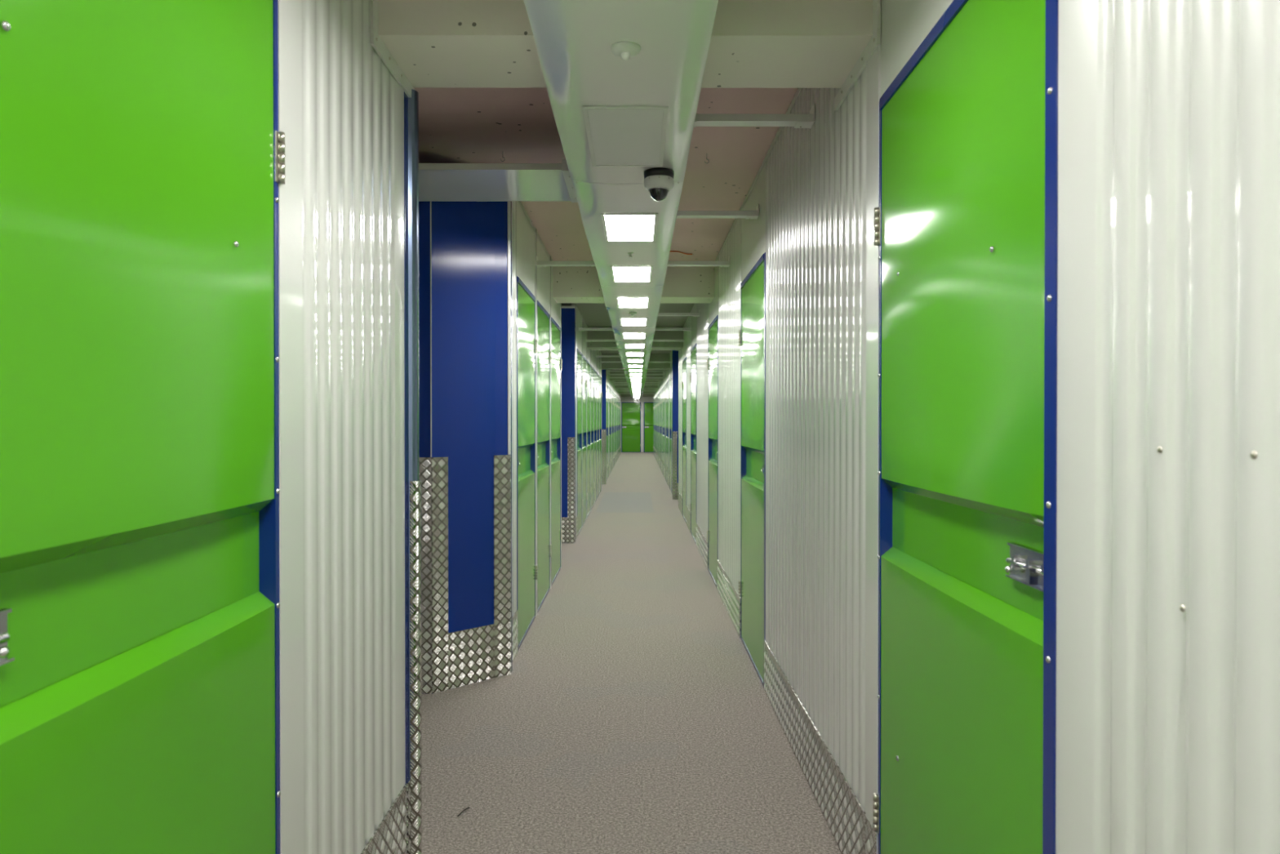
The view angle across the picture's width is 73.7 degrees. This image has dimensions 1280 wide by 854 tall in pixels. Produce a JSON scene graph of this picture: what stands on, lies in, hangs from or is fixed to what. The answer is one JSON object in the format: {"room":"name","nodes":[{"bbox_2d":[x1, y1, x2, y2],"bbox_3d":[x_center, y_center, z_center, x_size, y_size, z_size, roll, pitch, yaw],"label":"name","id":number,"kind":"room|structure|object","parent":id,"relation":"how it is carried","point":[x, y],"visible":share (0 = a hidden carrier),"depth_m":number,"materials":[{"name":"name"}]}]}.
{"room":"self-storage corridor","nodes":[
{"label":"self-storage corridor","id":0,"kind":"room"},
{"bbox_2d":[277,0,620,853],"bbox_3d":[-2.073,-0.102,15.944,2.654,2.680,41.900,0,0,0],"label":"wall","id":1,"kind":"structure","parent":0,"point":[341,108],"depth_m":2.07,"materials":[{"name":"white metal"}]},
{"bbox_2d":[0,0,284,853],"bbox_3d":[-0.724,0.244,1.230,0.060,2.195,0.924,0,0,0],"label":"door","id":2,"kind":"structure","parent":1,"relation":"in","point":[142,147],"depth_m":1.22,"materials":[{"name":"green metal"}]},
{"bbox_2d":[369,0,415,97],"bbox_3d":[-0.705,-1.178,2.467,0.013,0.335,0.445,0,0,0],"label":"trim","id":3,"kind":"structure","parent":1,"relation":"attached to","point":[375,42],"depth_m":2.34,"materials":[{"name":"white metal"}]},
{"bbox_2d":[360,447,621,853],"bbox_3d":[-0.752,1.093,18.686,0.009,0.248,33.772,0,0,0],"label":"baseboard","id":4,"kind":"structure","parent":1,"relation":"attached to","point":[390,837],"depth_m":2.47,"materials":[{"name":"silver metal"}]},
{"bbox_2d":[516,275,537,649],"bbox_3d":[-0.735,0.214,5.438,0.060,2.195,0.906,0,0,0],"label":"door","id":5,"kind":"structure","parent":1,"relation":"in","point":[526,342],"depth_m":5.41,"materials":[{"name":"green metal"}]},
{"bbox_2d":[537,300,551,613],"bbox_3d":[-0.738,0.207,6.408,0.060,2.195,0.906,0,0,0],"label":"door","id":6,"kind":"structure","parent":1,"relation":"in","point":[544,352],"depth_m":6.39,"materials":[{"name":"green metal"}]},
{"bbox_2d":[551,317,562,586],"bbox_3d":[-0.741,0.201,7.378,0.060,2.195,0.906,0,0,0],"label":"door","id":7,"kind":"structure","parent":1,"relation":"in","point":[556,365],"depth_m":7.38,"materials":[{"name":"green metal"}]},
{"bbox_2d":[536,256,595,266],"bbox_3d":[-0.504,-1.148,5.931,0.427,0.068,0.080,0,0,0],"label":"support bar","id":8,"kind":"object","parent":1,"relation":"attached to","point":[539,264],"visible":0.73,"depth_m":5.90,"materials":[{"name":"metal"}]},
{"bbox_2d":[577,348,582,536],"bbox_3d":[-0.749,0.179,10.373,0.060,2.195,0.906,0,0,0],"label":"door","id":9,"kind":"structure","parent":1,"relation":"in","point":[580,378],"depth_m":10.45,"materials":[{"name":"green metal"}]},
{"bbox_2d":[582,355,587,525],"bbox_3d":[-0.752,0.173,11.342,0.060,2.195,0.906,0,0,0],"label":"door","id":10,"kind":"structure","parent":1,"relation":"in","point":[584,360],"depth_m":11.46,"materials":[{"name":"green metal"}]},
{"bbox_2d":[586,360,591,517],"bbox_3d":[-0.755,0.166,12.312,0.060,2.195,0.906,0,0,0],"label":"door","id":11,"kind":"structure","parent":1,"relation":"in","point":[588,365],"depth_m":12.34,"materials":[{"name":"green metal"}]},
{"bbox_2d":[591,364,594,509],"bbox_3d":[-0.757,0.159,13.282,0.060,2.195,0.906,0,0,0],"label":"door","id":12,"kind":"structure","parent":1,"relation":"in","point":[592,367],"depth_m":13.31,"materials":[{"name":"green metal"}]},
{"bbox_2d":[594,368,597,503],"bbox_3d":[-0.760,0.152,14.252,0.060,2.195,0.906,0,0,0],"label":"door","id":13,"kind":"structure","parent":1,"relation":"in","point":[595,371],"depth_m":14.30,"materials":[{"name":"green metal"}]},
{"bbox_2d":[578,325,613,331],"bbox_3d":[-0.516,-1.178,10.176,0.427,0.068,0.080,0,0,0],"label":"support bar","id":14,"kind":"object","parent":1,"relation":"attached to","point":[580,329],"visible":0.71,"depth_m":10.15,"materials":[{"name":"metal"}]},
{"bbox_2d":[596,372,599,498],"bbox_3d":[-0.763,0.145,15.222,0.060,2.195,0.906,0,0,0],"label":"door","id":15,"kind":"structure","parent":1,"relation":"in","point":[597,374],"depth_m":15.21,"materials":[{"name":"green metal"}]},
{"bbox_2d":[599,375,602,492],"bbox_3d":[-0.766,0.139,16.192,0.060,2.195,0.906,0,0,0],"label":"door","id":16,"kind":"structure","parent":1,"relation":"in","point":[600,377],"depth_m":16.23,"materials":[{"name":"green metal"}]},
{"bbox_2d":[586,339,615,342],"bbox_3d":[-0.520,-1.188,11.591,0.427,0.068,0.080,0,0,0],"label":"support bar","id":17,"kind":"object","parent":1,"relation":"attached to","point":[587,340],"visible":0.65,"depth_m":11.56,"materials":[{"name":"metal"}]},
{"bbox_2d":[591,349,617,350],"bbox_3d":[-0.524,-1.198,13.005,0.427,0.068,0.080,0,0,0],"label":"support bar","id":18,"kind":"object","parent":1,"relation":"attached to","point":[592,349],"visible":0.51,"depth_m":12.98,"materials":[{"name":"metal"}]},
{"bbox_2d":[606,383,607,479],"bbox_3d":[-0.774,0.118,19.152,0.060,2.195,0.906,0,0,0],"label":"door","id":19,"kind":"structure","parent":1,"relation":"in","point":[606,384],"depth_m":19.57,"materials":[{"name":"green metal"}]},
{"bbox_2d":[607,384,608,478],"bbox_3d":[-0.777,0.111,20.122,0.060,2.195,0.906,0,0,0],"label":"door","id":20,"kind":"structure","parent":1,"relation":"in","point":[607,384],"depth_m":20.19,"materials":[{"name":"green metal"}]},
{"bbox_2d":[595,353,620,357],"bbox_3d":[-0.528,-1.208,14.420,0.427,0.068,0.080,0,0,0],"label":"support bar","id":21,"kind":"object","parent":1,"relation":"attached to","point":[597,356],"visible":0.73,"depth_m":14.39,"materials":[{"name":"metal"}]},
{"bbox_2d":[608,386,610,475],"bbox_3d":[-0.781,0.101,21.562,0.060,2.195,0.906,0,0,0],"label":"door","id":22,"kind":"structure","parent":1,"relation":"in","point":[609,387],"depth_m":21.86,"materials":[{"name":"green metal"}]},
{"bbox_2d":[600,360,621,363],"bbox_3d":[-0.532,-1.218,15.835,0.427,0.068,0.080,0,0,0],"label":"support bar","id":23,"kind":"object","parent":1,"relation":"attached to","point":[601,362],"visible":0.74,"depth_m":15.81,"materials":[{"name":"metal"}]},
{"bbox_2d":[610,388,612,471],"bbox_3d":[-0.783,0.094,22.532,0.060,2.195,0.906,0,0,0],"label":"door","id":24,"kind":"structure","parent":1,"relation":"in","point":[611,388],"depth_m":22.64,"materials":[{"name":"green metal"}]},
{"bbox_2d":[612,391,613,468],"bbox_3d":[-0.787,0.084,23.972,0.060,2.195,0.906,0,0,0],"label":"door","id":25,"kind":"structure","parent":1,"relation":"in","point":[612,391],"depth_m":24.18,"materials":[{"name":"green metal"}]},
{"bbox_2d":[613,391,614,466],"bbox_3d":[-0.790,0.077,24.942,0.060,2.195,0.906,0,0,0],"label":"door","id":26,"kind":"structure","parent":1,"relation":"in","point":[613,392],"depth_m":24.93,"materials":[{"name":"green metal"}]},
{"bbox_2d":[614,393,615,464],"bbox_3d":[-0.794,0.067,26.382,0.060,2.195,0.906,0,0,0],"label":"door","id":27,"kind":"structure","parent":1,"relation":"in","point":[615,393],"depth_m":26.75,"materials":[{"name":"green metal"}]},
{"bbox_2d":[615,395,616,462],"bbox_3d":[-0.797,0.060,27.352,0.060,2.195,0.906,0,0,0],"label":"door","id":28,"kind":"structure","parent":1,"relation":"in","point":[615,395],"depth_m":27.76,"materials":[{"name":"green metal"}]},
{"bbox_2d":[616,395,617,461],"bbox_3d":[-0.801,0.050,28.792,0.060,2.195,0.906,0,0,0],"label":"door","id":29,"kind":"structure","parent":1,"relation":"in","point":[616,396],"depth_m":28.85,"materials":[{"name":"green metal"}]},
{"bbox_2d":[617,396,617,459],"bbox_3d":[-0.804,0.043,29.762,0.060,2.195,0.906,0,0,0],"label":"door","id":30,"kind":"structure","parent":1,"relation":"in","point":[617,397],"depth_m":30.06,"materials":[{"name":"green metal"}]},
{"bbox_2d":[617,397,618,457],"bbox_3d":[-0.808,0.033,31.202,0.060,2.195,0.906,0,0,0],"label":"door","id":31,"kind":"structure","parent":1,"relation":"in","point":[618,397],"depth_m":31.28,"materials":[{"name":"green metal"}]},
{"bbox_2d":[618,398,619,456],"bbox_3d":[-0.810,0.026,32.172,0.060,2.195,0.906,0,0,0],"label":"door","id":32,"kind":"structure","parent":1,"relation":"in","point":[619,398],"depth_m":32.59,"materials":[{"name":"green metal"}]},
{"bbox_2d":[413,87,797,353],"bbox_3d":[-0.245,-1.518,16.089,7.600,0.150,42.400,0,0,0],"label":"ceiling","id":33,"kind":"structure","parent":0,"point":[457,125],"depth_m":4.19,"materials":[{"name":"concrete"}]},
{"bbox_2d":[377,0,872,88],"bbox_3d":[-0.039,-1.199,2.471,1.374,0.294,0.360,0,0,0],"label":"concrete beam","id":34,"kind":"structure","parent":33,"relation":"attached to","point":[435,43],"depth_m":2.34,"materials":[{"name":"white concrete"}]},
{"bbox_2d":[523,0,718,398],"bbox_3d":[-0.086,-1.192,16.012,0.462,0.202,41.356,0,0,0],"label":"duct","id":35,"kind":"object","parent":34,"relation":"attached to","point":[574,39],"visible":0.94,"depth_m":2.57,"materials":[{"name":"metal"}]},
{"bbox_2d":[418,158,577,202],"bbox_3d":[-0.975,-1.125,3.929,1.373,0.054,0.538,0,0,0],"label":"beam","id":36,"kind":"structure","parent":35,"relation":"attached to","point":[437,182],"depth_m":3.88,"materials":[{"name":"metal"}]},
{"bbox_2d":[582,106,668,166],"bbox_3d":[-0.046,-0.997,2.963,0.268,0.006,0.610,0,0,0],"label":"access panel","id":37,"kind":"object","parent":35,"relation":"attached to","point":[617,135],"visible":1,"depth_m":2.90,"materials":[{"name":"white plastic"}]},
{"bbox_2d":[610,41,640,60],"bbox_3d":[-0.037,-0.980,2.243,0.078,0.032,0.078,0,0,0],"label":"sensor","id":38,"kind":"object","parent":35,"relation":"attached to","point":[625,51],"visible":1,"depth_m":2.22,"materials":[{"name":"white plastic"}]},
{"bbox_2d":[600,213,657,241],"bbox_3d":[-0.050,-1.007,4.328,0.268,0.006,0.610,0,0,0],"label":"ceiling light","id":39,"kind":"object","parent":35,"relation":"attached to","point":[617,227],"visible":1,"depth_m":4.28,"materials":[{"name":"white plastic"}]},
{"bbox_2d":[610,266,653,282],"bbox_3d":[-0.054,-1.016,5.693,0.268,0.006,0.610,0,0,0],"label":"ceiling light","id":40,"kind":"object","parent":35,"relation":"attached to","point":[620,273],"visible":1,"depth_m":5.66,"materials":[{"name":"white plastic"}]},
{"bbox_2d":[615,297,649,307],"bbox_3d":[-0.058,-1.026,7.058,0.268,0.006,0.610,0,0,0],"label":"ceiling light","id":41,"kind":"object","parent":35,"relation":"attached to","point":[622,302],"visible":1,"depth_m":7.03,"materials":[{"name":"white plastic"}]},
{"bbox_2d":[628,312,636,316],"bbox_3d":[-0.067,-1.019,7.743,0.078,0.032,0.078,0,0,0],"label":"sensor","id":42,"kind":"object","parent":35,"relation":"attached to","point":[632,314],"visible":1,"depth_m":7.72,"materials":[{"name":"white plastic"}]},
{"bbox_2d":[619,318,647,325],"bbox_3d":[-0.062,-1.036,8.423,0.268,0.006,0.610,0,0,0],"label":"ceiling light","id":43,"kind":"object","parent":35,"relation":"attached to","point":[624,322],"visible":1,"depth_m":8.42,"materials":[{"name":"white plastic"}]},
{"bbox_2d":[622,333,646,338],"bbox_3d":[-0.066,-1.045,9.788,0.268,0.006,0.610,0,0,0],"label":"ceiling light","id":44,"kind":"object","parent":35,"relation":"attached to","point":[625,335],"visible":1,"depth_m":9.79,"materials":[{"name":"white plastic"}]},
{"bbox_2d":[623,343,644,348],"bbox_3d":[-0.069,-1.055,11.153,0.268,0.006,0.610,0,0,0],"label":"ceiling light","id":45,"kind":"object","parent":35,"relation":"attached to","point":[626,345],"visible":1,"depth_m":11.07,"materials":[{"name":"white plastic"}]},
{"bbox_2d":[625,352,644,355],"bbox_3d":[-0.073,-1.064,12.518,0.268,0.006,0.610,0,0,0],"label":"ceiling light","id":46,"kind":"object","parent":35,"relation":"attached to","point":[627,353],"visible":1,"depth_m":12.41,"materials":[{"name":"white plastic"}]},
{"bbox_2d":[626,359,643,362],"bbox_3d":[-0.077,-1.074,13.883,0.268,0.006,0.610,0,0,0],"label":"ceiling light","id":47,"kind":"object","parent":35,"relation":"attached to","point":[628,360],"visible":1,"depth_m":13.83,"materials":[{"name":"white plastic"}]},
{"bbox_2d":[627,360,642,362],"bbox_3d":[-0.077,-1.075,13.883,0.239,0.004,0.581,0,0,0],"label":"diffuser","id":48,"kind":"object","parent":47,"relation":"attached to","point":[628,361],"depth_m":13.94,"materials":[{"name":"white plastic"}]},
{"bbox_2d":[627,364,643,367],"bbox_3d":[-0.081,-1.083,15.248,0.268,0.006,0.610,0,0,0],"label":"ceiling light","id":49,"kind":"object","parent":35,"relation":"attached to","point":[628,366],"visible":1,"depth_m":15.19,"materials":[{"name":"white plastic"}]},
{"bbox_2d":[628,365,642,367],"bbox_3d":[-0.081,-1.085,15.248,0.239,0.004,0.581,0,0,0],"label":"diffuser","id":50,"kind":"object","parent":49,"relation":"attached to","point":[628,366],"depth_m":15.30,"materials":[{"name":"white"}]},
{"bbox_2d":[628,369,642,371],"bbox_3d":[-0.085,-1.093,16.613,0.268,0.006,0.610,0,0,0],"label":"ceiling light","id":51,"kind":"object","parent":35,"relation":"attached to","point":[628,370],"visible":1,"depth_m":16.53,"materials":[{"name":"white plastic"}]},
{"bbox_2d":[629,373,642,375],"bbox_3d":[-0.088,-1.103,17.977,0.268,0.006,0.610,0,0,0],"label":"ceiling light","id":52,"kind":"object","parent":35,"relation":"attached to","point":[629,374],"visible":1,"depth_m":17.99,"materials":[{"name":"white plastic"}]},
{"bbox_2d":[644,167,674,201],"bbox_3d":[0.074,-0.947,3.363,0.120,0.113,0.121,0,0,0],"label":"security camera","id":53,"kind":"object","parent":35,"relation":"attached to","point":[658,181],"visible":1,"depth_m":3.32,"materials":[{"name":"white plastic"}]},
{"bbox_2d":[552,266,714,302],"bbox_3d":[-0.053,-1.234,7.321,1.374,0.294,0.360,0,0,0],"label":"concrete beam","id":54,"kind":"structure","parent":33,"relation":"attached to","point":[571,284],"depth_m":7.14,"materials":[{"name":"white concrete"}]},
{"bbox_2d":[586,326,683,349],"bbox_3d":[-0.066,-1.268,12.171,1.374,0.294,0.360,0,0,0],"label":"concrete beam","id":55,"kind":"structure","parent":33,"relation":"attached to","point":[591,335],"depth_m":11.99,"materials":[{"name":"white concrete"}]},
{"bbox_2d":[601,353,670,369],"bbox_3d":[-1.270,-1.302,17.018,3.755,0.294,0.360,0,0,0],"label":"concrete beam","id":56,"kind":"structure","parent":33,"relation":"attached to","point":[653,357],"depth_m":16.84,"materials":[{"name":"white concrete"}]},
{"bbox_2d":[609,369,662,381],"bbox_3d":[-0.093,-1.336,21.871,1.374,0.294,0.360,0,0,0],"label":"concrete beam","id":57,"kind":"structure","parent":33,"relation":"attached to","point":[611,372],"depth_m":21.69,"materials":[{"name":"white concrete"}]},
{"bbox_2d":[614,381,657,387],"bbox_3d":[-0.107,-1.370,26.721,1.374,0.294,0.360,0,0,0],"label":"concrete beam","id":58,"kind":"structure","parent":33,"relation":"attached to","point":[615,386],"depth_m":26.54,"materials":[{"name":"white concrete"}]},
{"bbox_2d":[618,388,654,393],"bbox_3d":[-0.121,-1.404,31.571,1.374,0.294,0.360,0,0,0],"label":"concrete beam","id":59,"kind":"structure","parent":33,"relation":"attached to","point":[619,388],"depth_m":31.39,"materials":[{"name":"white concrete"}]},
{"bbox_2d":[620,394,653,396],"bbox_3d":[-0.102,-1.438,36.421,6.200,0.294,0.360,0,0,0],"label":"concrete beam","id":60,"kind":"structure","parent":33,"relation":"attached to","point":[621,395],"depth_m":36.24,"materials":[{"name":"white concrete"}]},
{"bbox_2d":[670,250,692,254],"bbox_3d":[0.220,-1.368,6.650,0.471,0.016,0.048,0,0,-32],"label":"power cable","id":61,"kind":"object","parent":33,"relation":"attached to","point":[670,251],"visible":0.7,"depth_m":6.69,"materials":[{"name":"orange plastic"}]},
{"bbox_2d":[420,452,841,853],"bbox_3d":[-0.245,1.287,16.109,7.600,0.100,42.400,0,0,0],"label":"floor","id":62,"kind":"structure","parent":0,"point":[633,714],"depth_m":3.77,"materials":[{"name":"concrete"}]},
{"bbox_2d":[404,88,422,853],"bbox_3d":[-0.715,0.146,2.639,0.065,2.370,0.108,0,0,0],"label":"post","id":63,"kind":"object","parent":62,"relation":"on","point":[413,639],"visible":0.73,"depth_m":2.63,"materials":[{"name":"blue metal"}]},
{"bbox_2d":[418,201,512,693],"bbox_3d":[-1.029,0.009,4.410,0.686,2.620,0.395,0,0,0],"label":"pillar","id":64,"kind":"structure","parent":62,"relation":"on","point":[465,247],"depth_m":4.35,"materials":[{"name":"blue metal"}]},
{"bbox_2d":[561,306,576,542],"bbox_3d":[-0.811,-0.027,9.513,0.189,2.620,0.162,0,0,0],"label":"pillar","id":65,"kind":"structure","parent":62,"relation":"on","point":[568,313],"depth_m":9.44,"materials":[{"name":"blue metal"}]},
{"bbox_2d":[601,369,606,484],"bbox_3d":[-0.788,-0.028,18.231,0.126,2.500,0.155,0,0,0],"label":"pillar","id":66,"kind":"structure","parent":62,"relation":"on","point":[603,371],"depth_m":18.16,"materials":[{"name":"blue metal"}]},
{"bbox_2d":[671,350,678,499],"bbox_3d":[0.658,-0.064,14.754,0.200,2.620,0.155,0,0,0],"label":"pillar","id":67,"kind":"structure","parent":62,"relation":"on","point":[674,353],"depth_m":14.68,"materials":[{"name":"blue"}]},
{"bbox_2d":[620,396,653,452],"bbox_3d":[-0.104,-0.250,36.919,6.800,2.680,0.040,0,0,0],"label":"wall","id":68,"kind":"structure","parent":0,"point":[642,399],"depth_m":36.90,"materials":[{"name":"white metal"}]},
{"bbox_2d":[621,402,640,452],"bbox_3d":[-0.385,0.009,36.915,0.856,2.162,0.060,0,0,0],"label":"door","id":69,"kind":"structure","parent":68,"relation":"in","point":[630,411],"depth_m":36.91,"materials":[{"name":"green metal"}]},
{"bbox_2d":[643,402,653,452],"bbox_3d":[0.585,0.009,36.918,0.856,2.162,0.060,0,0,0],"label":"door","id":70,"kind":"structure","parent":68,"relation":"in","point":[648,411],"depth_m":36.91,"materials":[{"name":"green metal"}]},
{"bbox_2d":[653,0,1279,853],"bbox_3d":[1.919,-0.102,15.955,2.654,2.680,41.900,0,0,0],"label":"wall","id":71,"kind":"structure","parent":0,"point":[1167,725],"depth_m":1.17,"materials":[{"name":"white metal"}]},
{"bbox_2d":[653,398,654,456],"bbox_3d":[0.565,0.024,32.526,0.060,2.195,0.906,0,0,0],"label":"door","id":72,"kind":"structure","parent":71,"relation":"in","point":[654,398],"depth_m":32.85,"materials":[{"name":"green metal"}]},
{"bbox_2d":[654,397,655,457],"bbox_3d":[0.569,0.034,31.086,0.060,2.195,0.906,0,0,0],"label":"door","id":73,"kind":"structure","parent":71,"relation":"in","point":[655,397],"depth_m":31.26,"materials":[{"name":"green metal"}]},
{"bbox_2d":[654,396,656,452],"bbox_3d":[0.572,0.041,30.116,0.060,2.195,0.906,0,0,0],"label":"door","id":74,"kind":"structure","parent":71,"relation":"in","point":[655,397],"depth_m":29.87,"materials":[{"name":"green metal"}]},
{"bbox_2d":[656,395,657,461],"bbox_3d":[0.576,0.051,28.676,0.060,2.195,0.906,0,0,0],"label":"door","id":75,"kind":"structure","parent":71,"relation":"in","point":[656,395],"depth_m":28.63,"materials":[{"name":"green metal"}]},
{"bbox_2d":[656,394,657,455],"bbox_3d":[0.578,0.058,27.706,0.060,2.195,0.906,0,0,0],"label":"door","id":76,"kind":"structure","parent":71,"relation":"in","point":[657,394],"depth_m":27.45,"materials":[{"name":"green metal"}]},
{"bbox_2d":[657,393,658,464],"bbox_3d":[0.582,0.068,26.266,0.060,2.195,0.906,0,0,0],"label":"door","id":77,"kind":"structure","parent":71,"relation":"in","point":[658,393],"depth_m":26.42,"materials":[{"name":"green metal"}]},
{"bbox_2d":[658,391,659,466],"bbox_3d":[0.585,0.075,25.296,0.060,2.195,0.906,0,0,0],"label":"door","id":78,"kind":"structure","parent":71,"relation":"in","point":[659,392],"depth_m":25.36,"materials":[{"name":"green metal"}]},
{"bbox_2d":[659,390,661,470],"bbox_3d":[0.589,0.085,23.856,0.060,2.195,0.906,0,0,0],"label":"door","id":79,"kind":"structure","parent":71,"relation":"in","point":[660,390],"depth_m":23.57,"materials":[{"name":"green metal"}]},
{"bbox_2d":[648,360,671,363],"bbox_3d":[0.370,-1.218,15.838,0.445,0.068,0.080,0,0,0],"label":"support bar","id":80,"kind":"object","parent":71,"relation":"attached to","point":[668,362],"visible":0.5,"depth_m":15.81,"materials":[{"name":"metal"}]},
{"bbox_2d":[660,388,662,471],"bbox_3d":[0.592,0.091,22.886,0.060,2.195,0.906,0,0,0],"label":"door","id":81,"kind":"structure","parent":71,"relation":"in","point":[661,388],"depth_m":22.79,"materials":[{"name":"green metal"}]},
{"bbox_2d":[662,386,663,475],"bbox_3d":[0.596,0.102,21.446,0.060,2.195,0.906,0,0,0],"label":"door","id":82,"kind":"structure","parent":71,"relation":"in","point":[663,387],"depth_m":21.34,"materials":[{"name":"green metal"}]},
{"bbox_2d":[662,384,665,476],"bbox_3d":[0.599,0.108,20.476,0.060,2.195,0.906,0,0,0],"label":"door","id":83,"kind":"structure","parent":71,"relation":"in","point":[664,397],"depth_m":20.54,"materials":[{"name":"green metal"}]},
{"bbox_2d":[651,349,679,350],"bbox_3d":[0.378,-1.198,13.008,0.445,0.068,0.080,0,0,0],"label":"support bar","id":84,"kind":"object","parent":71,"relation":"attached to","point":[651,349],"visible":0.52,"depth_m":12.98,"materials":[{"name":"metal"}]},
{"bbox_2d":[665,382,666,482],"bbox_3d":[0.603,0.119,19.036,0.060,2.195,0.906,0,0,0],"label":"door","id":85,"kind":"structure","parent":71,"relation":"in","point":[666,382],"depth_m":19.45,"materials":[{"name":"green metal"}]},
{"bbox_2d":[666,380,668,485],"bbox_3d":[0.605,0.125,18.066,0.060,2.195,0.906,0,0,0],"label":"door","id":86,"kind":"structure","parent":71,"relation":"in","point":[667,395],"depth_m":18.30,"materials":[{"name":"green metal"}]},
{"bbox_2d":[653,336,684,342],"bbox_3d":[0.382,-1.188,11.593,0.445,0.068,0.080,0,0,0],"label":"support bar","id":87,"kind":"object","parent":71,"relation":"attached to","point":[680,340],"visible":0.72,"depth_m":11.56,"materials":[{"name":"metal"}]},
{"bbox_2d":[668,377,671,490],"bbox_3d":[0.609,0.136,16.626,0.060,2.195,0.906,0,0,0],"label":"door","id":88,"kind":"structure","parent":71,"relation":"in","point":[669,393],"depth_m":16.97,"materials":[{"name":"green metal"}]},
{"bbox_2d":[654,324,691,331],"bbox_3d":[0.386,-1.178,10.178,0.445,0.068,0.080,0,0,0],"label":"support bar","id":89,"kind":"object","parent":71,"relation":"attached to","point":[656,329],"visible":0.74,"depth_m":10.15,"materials":[{"name":"metal"}]},
{"bbox_2d":[657,310,699,316],"bbox_3d":[0.390,-1.168,8.763,0.445,0.068,0.080,0,0,0],"label":"support bar","id":90,"kind":"object","parent":71,"relation":"attached to","point":[694,314],"visible":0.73,"depth_m":8.74,"materials":[{"name":"metal"}]},
{"bbox_2d":[681,356,686,521],"bbox_3d":[0.623,0.170,11.711,0.060,2.195,1.016,0,0,0],"label":"door","id":91,"kind":"structure","parent":71,"relation":"in","point":[684,362],"depth_m":11.70,"materials":[{"name":"green metal"}]},
{"bbox_2d":[689,343,696,544],"bbox_3d":[0.629,0.184,9.781,0.060,2.195,1.016,0,0,0],"label":"door","id":92,"kind":"structure","parent":71,"relation":"in","point":[693,352],"depth_m":9.81,"materials":[{"name":"green metal"}]},
{"bbox_2d":[666,255,729,266],"bbox_3d":[0.398,-1.148,5.933,0.445,0.068,0.080,0,0,0],"label":"support bar","id":93,"kind":"object","parent":71,"relation":"attached to","point":[722,264],"visible":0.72,"depth_m":5.91,"materials":[{"name":"metal"}]},
{"bbox_2d":[706,315,718,589],"bbox_3d":[0.636,0.201,7.271,0.060,2.195,0.936,0,0,0],"label":"door","id":94,"kind":"structure","parent":71,"relation":"in","point":[713,360],"depth_m":7.24,"materials":[{"name":"green metal"}]},
{"bbox_2d":[675,203,759,219],"bbox_3d":[0.402,-1.138,4.518,0.445,0.068,0.080,0,0,0],"label":"support bar","id":95,"kind":"object","parent":71,"relation":"attached to","point":[748,215],"visible":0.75,"depth_m":4.49,"materials":[{"name":"metal"}]},
{"bbox_2d":[738,252,765,687],"bbox_3d":[0.643,0.219,4.796,0.060,2.195,1.026,0,0,0],"label":"door","id":96,"kind":"structure","parent":71,"relation":"in","point":[752,333],"depth_m":4.75,"materials":[{"name":"green metal"}]},
{"bbox_2d":[693,103,814,128],"bbox_3d":[0.406,-1.128,3.103,0.445,0.068,0.080,0,0,0],"label":"support bar","id":97,"kind":"object","parent":71,"relation":"attached to","point":[797,121],"visible":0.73,"depth_m":3.08,"materials":[{"name":"metal"}]},
{"bbox_2d":[653,448,876,853],"bbox_3d":[0.584,1.095,18.382,0.009,0.248,32.208,0,0,0],"label":"baseboard","id":98,"kind":"structure","parent":71,"relation":"attached to","point":[846,818],"depth_m":3.13,"materials":[{"name":"silver metal"}]},
{"bbox_2d":[834,0,880,111],"bbox_3d":[0.627,-1.178,2.491,0.013,0.335,0.485,0,0,0],"label":"trim","id":99,"kind":"structure","parent":71,"relation":"attached to","point":[875,41],"depth_m":2.38,"materials":[{"name":"white metal"}]},
{"bbox_2d":[872,0,1058,853],"bbox_3d":[0.651,0.240,1.794,0.060,2.195,0.975,0,0,0],"label":"door","id":100,"kind":"structure","parent":71,"relation":"in","point":[966,218],"depth_m":1.66,"materials":[{"name":"green metal"}]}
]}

